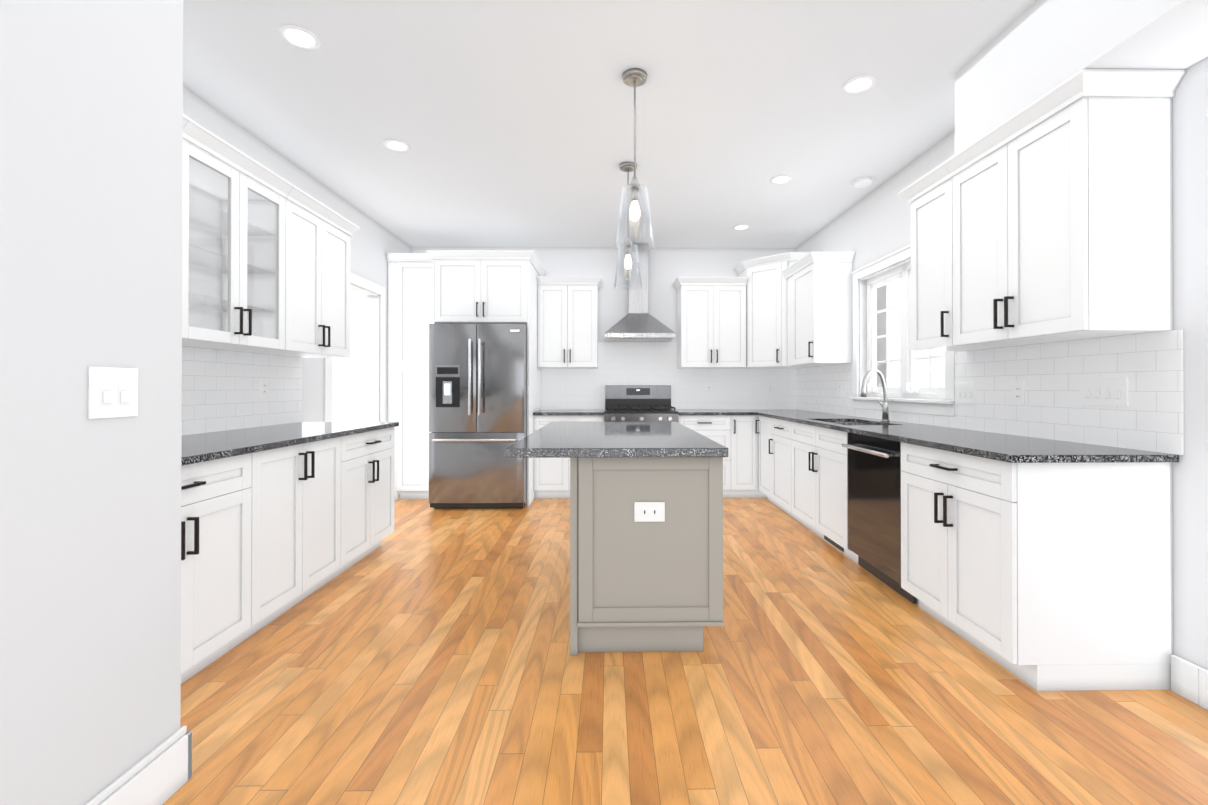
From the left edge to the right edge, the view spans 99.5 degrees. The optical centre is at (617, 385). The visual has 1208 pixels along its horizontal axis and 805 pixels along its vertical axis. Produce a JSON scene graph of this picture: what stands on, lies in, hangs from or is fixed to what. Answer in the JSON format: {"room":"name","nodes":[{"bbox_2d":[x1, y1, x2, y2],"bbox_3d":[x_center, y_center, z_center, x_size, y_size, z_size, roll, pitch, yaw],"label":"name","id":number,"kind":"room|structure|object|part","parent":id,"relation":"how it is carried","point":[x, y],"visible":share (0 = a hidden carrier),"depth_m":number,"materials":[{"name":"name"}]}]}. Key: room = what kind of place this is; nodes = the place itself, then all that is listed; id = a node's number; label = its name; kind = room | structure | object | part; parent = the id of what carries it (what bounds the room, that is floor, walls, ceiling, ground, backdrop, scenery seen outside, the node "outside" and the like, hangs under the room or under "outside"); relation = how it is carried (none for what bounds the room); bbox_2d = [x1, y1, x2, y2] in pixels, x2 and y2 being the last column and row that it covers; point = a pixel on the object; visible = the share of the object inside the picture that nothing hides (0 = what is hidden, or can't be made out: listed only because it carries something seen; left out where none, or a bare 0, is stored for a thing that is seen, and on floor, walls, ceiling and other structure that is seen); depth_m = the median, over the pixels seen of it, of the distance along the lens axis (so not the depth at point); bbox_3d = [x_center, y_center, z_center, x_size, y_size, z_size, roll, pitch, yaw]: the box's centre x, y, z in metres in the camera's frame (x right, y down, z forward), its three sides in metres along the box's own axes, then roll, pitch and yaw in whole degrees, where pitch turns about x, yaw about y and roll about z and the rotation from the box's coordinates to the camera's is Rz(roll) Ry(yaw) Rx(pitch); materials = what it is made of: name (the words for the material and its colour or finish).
{"room":"kitchen","nodes":[
{"label":"kitchen","id":0,"kind":"room"},
{"bbox_2d":[0,0,182,804],"bbox_3d":[-1.844,-0.228,-0.155,1.145,2.800,3.340,0,0,-1],"label":"wall","id":1,"kind":"structure","parent":0,"point":[91,136],"depth_m":1.25,"materials":[{"name":"paint"}]},
{"bbox_2d":[88,367,137,418],"bbox_3d":[-1.288,0.019,1.311,0.011,0.128,0.126,0,0,-1],"label":"light switch","id":2,"kind":"object","parent":1,"relation":"attached to","point":[112,392],"visible":1,"depth_m":1.30,"materials":[{"name":"white plastic"}]},
{"bbox_2d":[84,726,191,804],"bbox_3d":[-1.262,1.091,-0.141,0.020,0.162,3.360,0,0,-1],"label":"baseboard","id":3,"kind":"structure","parent":1,"relation":"attached to","point":[161,774],"depth_m":1.42,"materials":[{"name":"paint"}]},
{"bbox_2d":[183,86,410,494],"bbox_3d":[-2.418,-0.210,3.722,0.120,2.800,4.630,0,0,-1],"label":"wall","id":4,"kind":"structure","parent":0,"point":[372,242],"depth_m":4.01,"materials":[{"name":"paint"}]},
{"bbox_2d":[183,114,189,126],"bbox_3d":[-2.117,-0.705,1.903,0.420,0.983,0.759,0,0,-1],"label":"crown molding","id":5,"kind":"structure","parent":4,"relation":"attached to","point":[186,119],"depth_m":2.27,"materials":[{"name":"grey wood"}]},
{"bbox_2d":[182,119,293,349],"bbox_3d":[-2.130,-0.702,2.663,0.420,0.983,0.759,0,0,-1],"label":"upper cabinet","id":6,"kind":"object","parent":4,"relation":"attached to","point":[233,257],"visible":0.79,"depth_m":2.79,"materials":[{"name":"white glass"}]},
{"bbox_2d":[182,346,301,435],"bbox_3d":[-2.335,0.030,2.663,0.009,0.479,2.292,0,0,-1],"label":"backsplash","id":7,"kind":"structure","parent":4,"relation":"attached to","point":[220,390],"depth_m":3.14,"materials":[{"name":"tile"}]},
{"bbox_2d":[260,380,267,397],"bbox_3d":[-2.337,0.023,3.387,0.009,0.118,0.072,0,0,-1],"label":"electrical outlet","id":8,"kind":"object","parent":7,"relation":"attached to","point":[263,388],"visible":1,"depth_m":3.37,"materials":[{"name":"white plastic"}]},
{"bbox_2d":[227,185,360,357],"bbox_3d":[-2.142,-0.698,3.448,0.420,0.983,0.810,0,0,-1],"label":"upper cabinet","id":9,"kind":"object","parent":4,"relation":"attached to","point":[317,287],"visible":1,"depth_m":3.37,"materials":[{"name":"grey wood"}]},
{"bbox_2d":[324,272,384,421],"bbox_3d":[-2.425,0.099,4.660,0.138,2.190,1.090,0,0,-1],"label":"door frame","id":10,"kind":"structure","parent":4,"relation":"attached to","point":[375,308],"depth_m":5.10,"materials":[{"name":"paint"}]},
{"bbox_2d":[332,289,366,421],"bbox_3d":[-3.171,-0.202,5.730,1.320,2.800,0.050,0,0,-1],"label":"door","id":11,"kind":"structure","parent":0,"point":[349,389],"depth_m":5.70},
{"bbox_2d":[411,247,795,368],"bbox_3d":[-0.150,-0.200,6.013,4.730,2.800,0.120,0,0,-1],"label":"wall","id":12,"kind":"structure","parent":0,"point":[667,267],"depth_m":5.97,"materials":[{"name":"paint"}]},
{"bbox_2d":[537,276,601,367],"bbox_3d":[-0.524,-0.688,5.747,0.707,0.983,0.400,0,0,-1],"label":"upper cabinet","id":13,"kind":"object","parent":12,"relation":"attached to","point":[567,331],"visible":1,"depth_m":5.60,"materials":[{"name":"grey wood"}]},
{"bbox_2d":[605,244,675,341],"bbox_3d":[0.240,-1.051,5.710,0.760,1.094,0.503,0,0,-1],"label":"range hood","id":14,"kind":"object","parent":12,"relation":"attached to","point":[638,322],"visible":0.92,"depth_m":5.69,"materials":[{"name":"silver metal"}]},
{"bbox_2d":[541,342,795,409],"bbox_3d":[0.601,-0.108,5.958,2.968,0.785,0.009,0,0,-1],"label":"backsplash","id":15,"kind":"structure","parent":12,"relation":"attached to","point":[637,363],"depth_m":5.95,"materials":[{"name":"tile"}]},
{"bbox_2d":[706,384,711,393],"bbox_3d":[1.066,0.046,5.956,0.072,0.118,0.009,0,0,-1],"label":"electrical outlet","id":16,"kind":"object","parent":15,"relation":"attached to","point":[708,388],"visible":1,"depth_m":5.95,"materials":[{"name":"white plastic"}]},
{"bbox_2d":[673,277,746,367],"bbox_3d":[1.033,-0.688,5.772,0.767,0.983,0.400,0,0,-1],"label":"upper cabinet","id":17,"kind":"object","parent":12,"relation":"attached to","point":[711,322],"visible":1,"depth_m":5.63,"materials":[{"name":"grey wood"}]},
{"bbox_2d":[734,252,815,368],"bbox_3d":[1.736,-0.783,5.620,0.728,1.173,0.728,0,0,-1],"label":"upper cabinet","id":18,"kind":"object","parent":12,"relation":"attached to","point":[766,314],"visible":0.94,"depth_m":5.48,"materials":[{"name":"grey wood"}]},
{"bbox_2d":[183,0,1035,248],"bbox_3d":[-0.002,-1.658,2.087,7.860,0.080,8.150,0,0,-1],"label":"ceiling","id":19,"kind":"structure","parent":0,"point":[510,123],"depth_m":2.93,"materials":[{"name":"paint"}]},
{"bbox_2d":[278,24,320,49],"bbox_3d":[-1.472,-1.611,2.371,0.170,0.009,0.170,0,0,-1],"label":"recessed light","id":20,"kind":"object","parent":19,"relation":"in","point":[298,36],"visible":1,"depth_m":2.37,"materials":[{"name":"paint"}]},
{"bbox_2d":[383,139,410,151],"bbox_3d":[-1.479,-1.606,3.430,0.170,0.009,0.170,0,0,-1],"label":"recessed light","id":21,"kind":"object","parent":19,"relation":"in","point":[397,145],"visible":1,"depth_m":3.43,"materials":[{"name":"paint"}]},
{"bbox_2d":[614,162,641,289],"bbox_3d":[0.079,-1.162,3.745,0.206,0.894,0.206,0,0,-1],"label":"pendant light","id":22,"kind":"object","parent":19,"relation":"hanging from","point":[627,167],"visible":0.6,"depth_m":3.72,"materials":[{"name":"clear glass"}]},
{"bbox_3d":[0.079,-0.871,3.744,0.206,0.312,0.206,0,0,-1],"label":"lamp shade","id":23,"kind":"part","parent":22,"relation":"part of","materials":[{"name":"clear glass"}]},
{"bbox_3d":[0.079,-0.900,3.744,0.056,0.100,0.056,0,0,-1],"label":"bulb","id":24,"kind":"part","parent":22,"relation":"part of","materials":[{"name":"white glass"}]},
{"bbox_2d":[615,68,654,251],"bbox_3d":[0.091,-1.167,2.666,0.206,0.894,0.206,0,0,-1],"label":"pendant light","id":25,"kind":"object","parent":19,"relation":"hanging from","point":[634,77],"visible":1,"depth_m":2.64,"materials":[{"name":"clear glass"}]},
{"bbox_3d":[0.091,-0.905,2.665,0.056,0.100,0.056,0,0,-1],"label":"bulb","id":26,"kind":"part","parent":25,"relation":"part of","materials":[{"name":"white glass"}]},
{"bbox_3d":[0.091,-0.876,2.665,0.206,0.312,0.206,0,0,-1],"label":"lamp shade","id":27,"kind":"part","parent":25,"relation":"part of","materials":[{"name":"clear glass"}]},
{"bbox_2d":[733,224,749,229],"bbox_3d":[1.258,-1.599,5.178,0.170,0.009,0.170,0,0,-1],"label":"recessed light","id":28,"kind":"object","parent":19,"relation":"in","point":[741,227],"visible":0.98,"depth_m":5.17,"materials":[{"name":"paint"}]},
{"bbox_2d":[770,175,792,183],"bbox_3d":[1.280,-1.604,3.988,0.170,0.009,0.170,0,0,-1],"label":"recessed light","id":29,"kind":"object","parent":19,"relation":"in","point":[779,179],"visible":1,"depth_m":3.99,"materials":[{"name":"paint"}]},
{"bbox_2d":[842,75,876,93],"bbox_3d":[1.295,-1.609,2.741,0.170,0.009,0.170,0,0,-1],"label":"recessed light","id":30,"kind":"object","parent":19,"relation":"in","point":[858,84],"visible":1,"depth_m":2.74,"materials":[{"name":"paint"}]},
{"bbox_2d":[853,177,872,187],"bbox_3d":[1.927,-1.591,4.012,0.136,0.034,0.136,0,0,-1],"label":"recessed light","id":31,"kind":"object","parent":19,"relation":"attached to","point":[862,182],"visible":1,"depth_m":3.98,"materials":[{"name":"white plastic"}]},
{"bbox_2d":[163,494,1207,804],"bbox_3d":[-0.002,1.212,2.074,7.860,0.060,8.150,0,0,-1],"label":"floor","id":32,"kind":"structure","parent":0,"point":[421,656],"depth_m":1.90,"materials":[{"name":"brown wood"}]},
{"bbox_2d":[181,453,251,683],"bbox_3d":[-1.958,0.739,1.899,0.739,0.885,0.759,0,0,-1],"label":"base cabinet","id":33,"kind":"object","parent":32,"relation":"on","point":[216,508],"visible":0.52,"depth_m":2.08,"materials":[{"name":"grey wood"}]},
{"bbox_2d":[230,437,340,649],"bbox_3d":[-1.970,0.742,2.659,0.739,0.885,0.759,0,0,-1],"label":"base cabinet","id":34,"kind":"object","parent":32,"relation":"on","point":[296,530],"visible":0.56,"depth_m":2.59,"materials":[{"name":"grey wood"}]},
{"bbox_2d":[181,422,398,465],"bbox_3d":[-1.976,0.285,2.667,0.728,0.030,2.292,0,0,-1],"label":"countertop","id":35,"kind":"structure","parent":34,"relation":"on","point":[201,447],"depth_m":2.66,"materials":[{"name":"black stone"}]},
{"bbox_2d":[325,427,394,583],"bbox_3d":[-1.982,0.746,3.419,0.739,0.885,0.760,0,0,-1],"label":"base cabinet","id":36,"kind":"object","parent":32,"relation":"on","point":[367,486],"visible":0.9,"depth_m":3.37,"materials":[{"name":"grey wood"}]},
{"bbox_2d":[385,253,440,500],"bbox_3d":[-2.109,-0.080,5.579,0.555,2.555,0.680,0,0,-1],"label":"pantry cabinet","id":37,"kind":"object","parent":32,"relation":"on","point":[409,316],"visible":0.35,"depth_m":5.29,"materials":[{"name":"grey wood"}]},
{"bbox_2d":[429,324,526,508],"bbox_3d":[-1.348,0.307,5.238,0.902,1.778,0.904,0,0,-1],"label":"fridge","id":38,"kind":"object","parent":32,"relation":"on","point":[477,400],"visible":0.98,"depth_m":4.86,"materials":[{"name":"silver metal"}]},
{"bbox_2d":[426,250,545,506],"bbox_3d":[-1.351,-0.059,5.456,1.050,2.513,0.950,0,0,-1],"label":"tall cabinet","id":39,"kind":"object","parent":32,"relation":"on","point":[484,291],"visible":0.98,"depth_m":5.04,"materials":[{"name":"grey wood"}]},
{"bbox_2d":[533,413,604,498],"bbox_3d":[-0.510,0.755,5.607,0.735,0.885,0.669,0,0,-1],"label":"base cabinet","id":40,"kind":"object","parent":32,"relation":"on","point":[551,477],"visible":0.4,"depth_m":5.31,"materials":[{"name":"grey wood"}]},
{"bbox_2d":[533,410,604,414],"bbox_3d":[-0.510,0.298,5.614,0.736,0.030,0.658,0,0,-1],"label":"countertop","id":41,"kind":"structure","parent":40,"relation":"on","point":[570,412],"depth_m":5.29,"materials":[{"name":"black stone"}]},
{"bbox_2d":[605,385,677,421],"bbox_3d":[0.242,0.598,5.548,0.758,1.200,0.753,0,0,-1],"label":"range","id":42,"kind":"object","parent":32,"relation":"on","point":[637,403],"visible":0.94,"depth_m":5.83,"materials":[{"name":"silver metal"}]},
{"bbox_2d":[570,457,723,655],"bbox_3d":[0.117,0.749,3.017,0.672,0.875,1.596,0,0,-1],"label":"kitchen island","id":43,"kind":"object","parent":32,"relation":"on","point":[646,586],"visible":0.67,"depth_m":2.23,"materials":[{"name":"grey wood"}]},
{"bbox_2d":[506,422,727,457],"bbox_3d":[-0.013,0.291,3.013,0.948,0.040,1.680,0,0,-1],"label":"island countertop","id":44,"kind":"structure","parent":43,"relation":"on","point":[602,439],"depth_m":2.40,"materials":[{"name":"black stone"}]},
{"bbox_2d":[634,502,664,521],"bbox_3d":[0.141,0.553,2.231,0.132,0.084,0.008,0,0,-1],"label":"outlet","id":45,"kind":"object","parent":43,"relation":"attached to","point":[649,511],"visible":1,"depth_m":2.23,"materials":[{"name":"white plastic"}]},
{"bbox_2d":[678,415,730,497],"bbox_3d":[0.903,0.755,5.629,0.556,0.885,0.669,0,0,-1],"label":"base cabinet","id":46,"kind":"object","parent":32,"relation":"on","point":[716,428],"visible":0.4,"depth_m":5.34,"materials":[{"name":"grey wood"}]},
{"bbox_2d":[729,415,757,497],"bbox_3d":[1.326,0.755,5.636,0.287,0.885,0.669,0,0,-1],"label":"base cabinet","id":47,"kind":"object","parent":32,"relation":"on","point":[744,459],"visible":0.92,"depth_m":5.35,"materials":[{"name":"grey wood"}]},
{"bbox_2d":[756,473,767,497],"bbox_3d":[1.784,0.756,5.673,0.629,0.885,0.610,0,0,-1],"label":"base cabinet","id":48,"kind":"object","parent":32,"relation":"on","point":[759,494],"visible":0.07,"depth_m":5.44,"materials":[{"name":"white wood"}]},
{"bbox_2d":[675,410,811,414],"bbox_3d":[1.362,0.298,5.644,1.475,0.030,0.658,0,0,-1],"label":"countertop","id":49,"kind":"structure","parent":48,"relation":"on","point":[717,412],"depth_m":5.49,"materials":[{"name":"black stone"}]},
{"bbox_2d":[755,415,781,509],"bbox_3d":[1.773,0.753,5.128,0.669,0.885,0.437,0,0,-1],"label":"base cabinet","id":50,"kind":"object","parent":32,"relation":"on","point":[764,432],"visible":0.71,"depth_m":5.12,"materials":[{"name":"grey wood"}]},
{"bbox_2d":[769,418,802,523],"bbox_3d":[1.781,0.751,4.644,0.669,0.885,0.529,0,0,-1],"label":"base cabinet","id":51,"kind":"object","parent":32,"relation":"on","point":[781,439],"visible":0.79,"depth_m":4.62,"materials":[{"name":"grey wood"}]},
{"bbox_2d":[791,422,857,562],"bbox_3d":[1.793,0.748,3.867,0.669,0.885,1.023,0,0,-1],"label":"base cabinet","id":52,"kind":"object","parent":32,"relation":"on","point":[819,481],"visible":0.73,"depth_m":3.77,"materials":[{"name":"grey wood"}]},
{"bbox_2d":[824,535,843,551],"bbox_3d":[1.591,1.140,3.765,0.004,0.076,0.320,0,0,-1],"label":"air vent register","id":53,"kind":"object","parent":52,"relation":"attached to","point":[832,542],"visible":0.36,"depth_m":3.75,"materials":[{"name":"black metal"}]},
{"bbox_2d":[757,412,1178,462],"bbox_3d":[1.802,0.289,3.639,0.658,0.030,3.364,0,0,-1],"label":"countertop","id":54,"kind":"structure","parent":52,"relation":"on","point":[1007,448],"depth_m":2.40,"materials":[{"name":"black stone"}]},
{"bbox_2d":[830,422,870,424],"bbox_3d":[1.768,0.406,3.871,0.412,0.201,0.752,0,0,-1],"label":"sink bowl","id":55,"kind":"object","parent":54,"relation":"in","point":[849,423],"visible":0.06,"depth_m":4.24,"materials":[{"name":"silver metal"}]},
{"bbox_2d":[861,369,889,421],"bbox_3d":[1.938,0.077,3.874,0.250,0.397,0.161,0,0,-1],"label":"faucet","id":56,"kind":"object","parent":54,"relation":"on","point":[885,413],"visible":1,"depth_m":3.86,"materials":[{"name":"silver metal"}]},
{"bbox_2d":[842,432,917,603],"bbox_3d":[1.782,0.746,3.048,0.657,0.881,0.608,0,0,-1],"label":"dishwasher","id":57,"kind":"object","parent":32,"relation":"on","point":[874,504],"visible":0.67,"depth_m":3.00,"materials":[{"name":"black metal"}]},
{"bbox_2d":[901,442,1172,690],"bbox_3d":[1.817,0.741,2.360,0.669,0.885,0.760,0,0,-1],"label":"base cabinet","id":58,"kind":"object","parent":32,"relation":"on","point":[1047,576],"visible":0.9,"depth_m":1.98,"materials":[{"name":"grey wood"}]},
{"bbox_2d":[796,58,1207,669],"bbox_3d":[2.189,-0.209,3.941,0.120,2.800,4.340,0,0,-1],"label":"wall","id":59,"kind":"structure","parent":0,"point":[872,226],"depth_m":1.94,"materials":[{"name":"paint"}]},
{"bbox_2d":[782,252,855,365],"bbox_3d":[1.911,-0.692,4.922,0.400,0.983,0.768,0,0,-1],"label":"upper cabinet","id":60,"kind":"object","parent":59,"relation":"attached to","point":[819,312],"visible":1,"depth_m":4.59,"materials":[{"name":"grey wood"}]},
{"bbox_2d":[850,244,955,415],"bbox_3d":[2.162,-0.407,3.896,0.155,1.215,1.340,0,0,-1],"label":"window","id":61,"kind":"structure","parent":59,"relation":"in","point":[908,388],"depth_m":4.04,"materials":[{"name":"white plastic"}]},
{"bbox_2d":[898,163,1012,350],"bbox_3d":[1.942,-0.700,2.959,0.400,0.983,0.430,0,0,-1],"label":"upper cabinet","id":62,"kind":"object","parent":59,"relation":"attached to","point":[931,270],"visible":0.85,"depth_m":2.92,"materials":[{"name":"grey wood"}]},
{"bbox_2d":[796,330,1183,454],"bbox_3d":[2.122,0.036,3.967,0.009,0.479,4.038,0,0,-1],"label":"backsplash","id":63,"kind":"structure","parent":59,"relation":"attached to","point":[1150,417],"depth_m":2.46,"materials":[{"name":"tile"}]},
{"bbox_2d":[838,383,841,395],"bbox_3d":[2.098,0.041,4.828,0.009,0.118,0.072,0,0,-1],"label":"electrical outlet","id":64,"kind":"object","parent":63,"relation":"attached to","point":[839,389],"visible":1,"depth_m":4.81,"materials":[{"name":"white plastic"}]},
{"bbox_2d":[955,383,974,403],"bbox_3d":[2.124,0.049,3.128,0.011,0.125,0.165,0,0,-1],"label":"light switch","id":65,"kind":"object","parent":63,"relation":"attached to","point":[964,392],"visible":1,"depth_m":3.12,"materials":[{"name":"white plastic"}]},
{"bbox_2d":[1012,381,1024,403],"bbox_3d":[2.132,0.040,2.718,0.009,0.122,0.075,0,0,-1],"label":"electrical outlet","id":66,"kind":"object","parent":63,"relation":"attached to","point":[1018,392],"visible":1,"depth_m":2.71,"materials":[{"name":"white plastic"}]},
{"bbox_2d":[1080,377,1127,406],"bbox_3d":[2.139,0.028,2.246,0.011,0.124,0.214,0,0,-1],"label":"light switch","id":67,"kind":"object","parent":63,"relation":"attached to","point":[1105,391],"visible":1,"depth_m":2.24,"materials":[{"name":"white plastic"}]},
{"bbox_2d":[943,69,1185,345],"bbox_3d":[1.952,-0.703,2.338,0.400,0.983,0.809,0,0,-1],"label":"upper cabinet","id":68,"kind":"object","parent":59,"relation":"attached to","point":[1062,226],"visible":1,"depth_m":2.04,"materials":[{"name":"grey wood"}]},
{"bbox_2d":[955,0,1207,154],"bbox_3d":[2.772,-1.415,0.465,1.965,0.419,4.420,0,0,-1],"label":"soffit","id":69,"kind":"object","parent":59,"relation":"attached to","point":[1035,51],"depth_m":2.02,"materials":[{"name":"paint"}]},
{"label":"outside","id":70,"kind":"structure","parent":0,"visible":0},
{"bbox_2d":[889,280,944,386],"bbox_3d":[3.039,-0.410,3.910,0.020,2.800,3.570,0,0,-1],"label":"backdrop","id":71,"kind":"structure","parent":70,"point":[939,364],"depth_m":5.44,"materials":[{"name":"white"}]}
]}

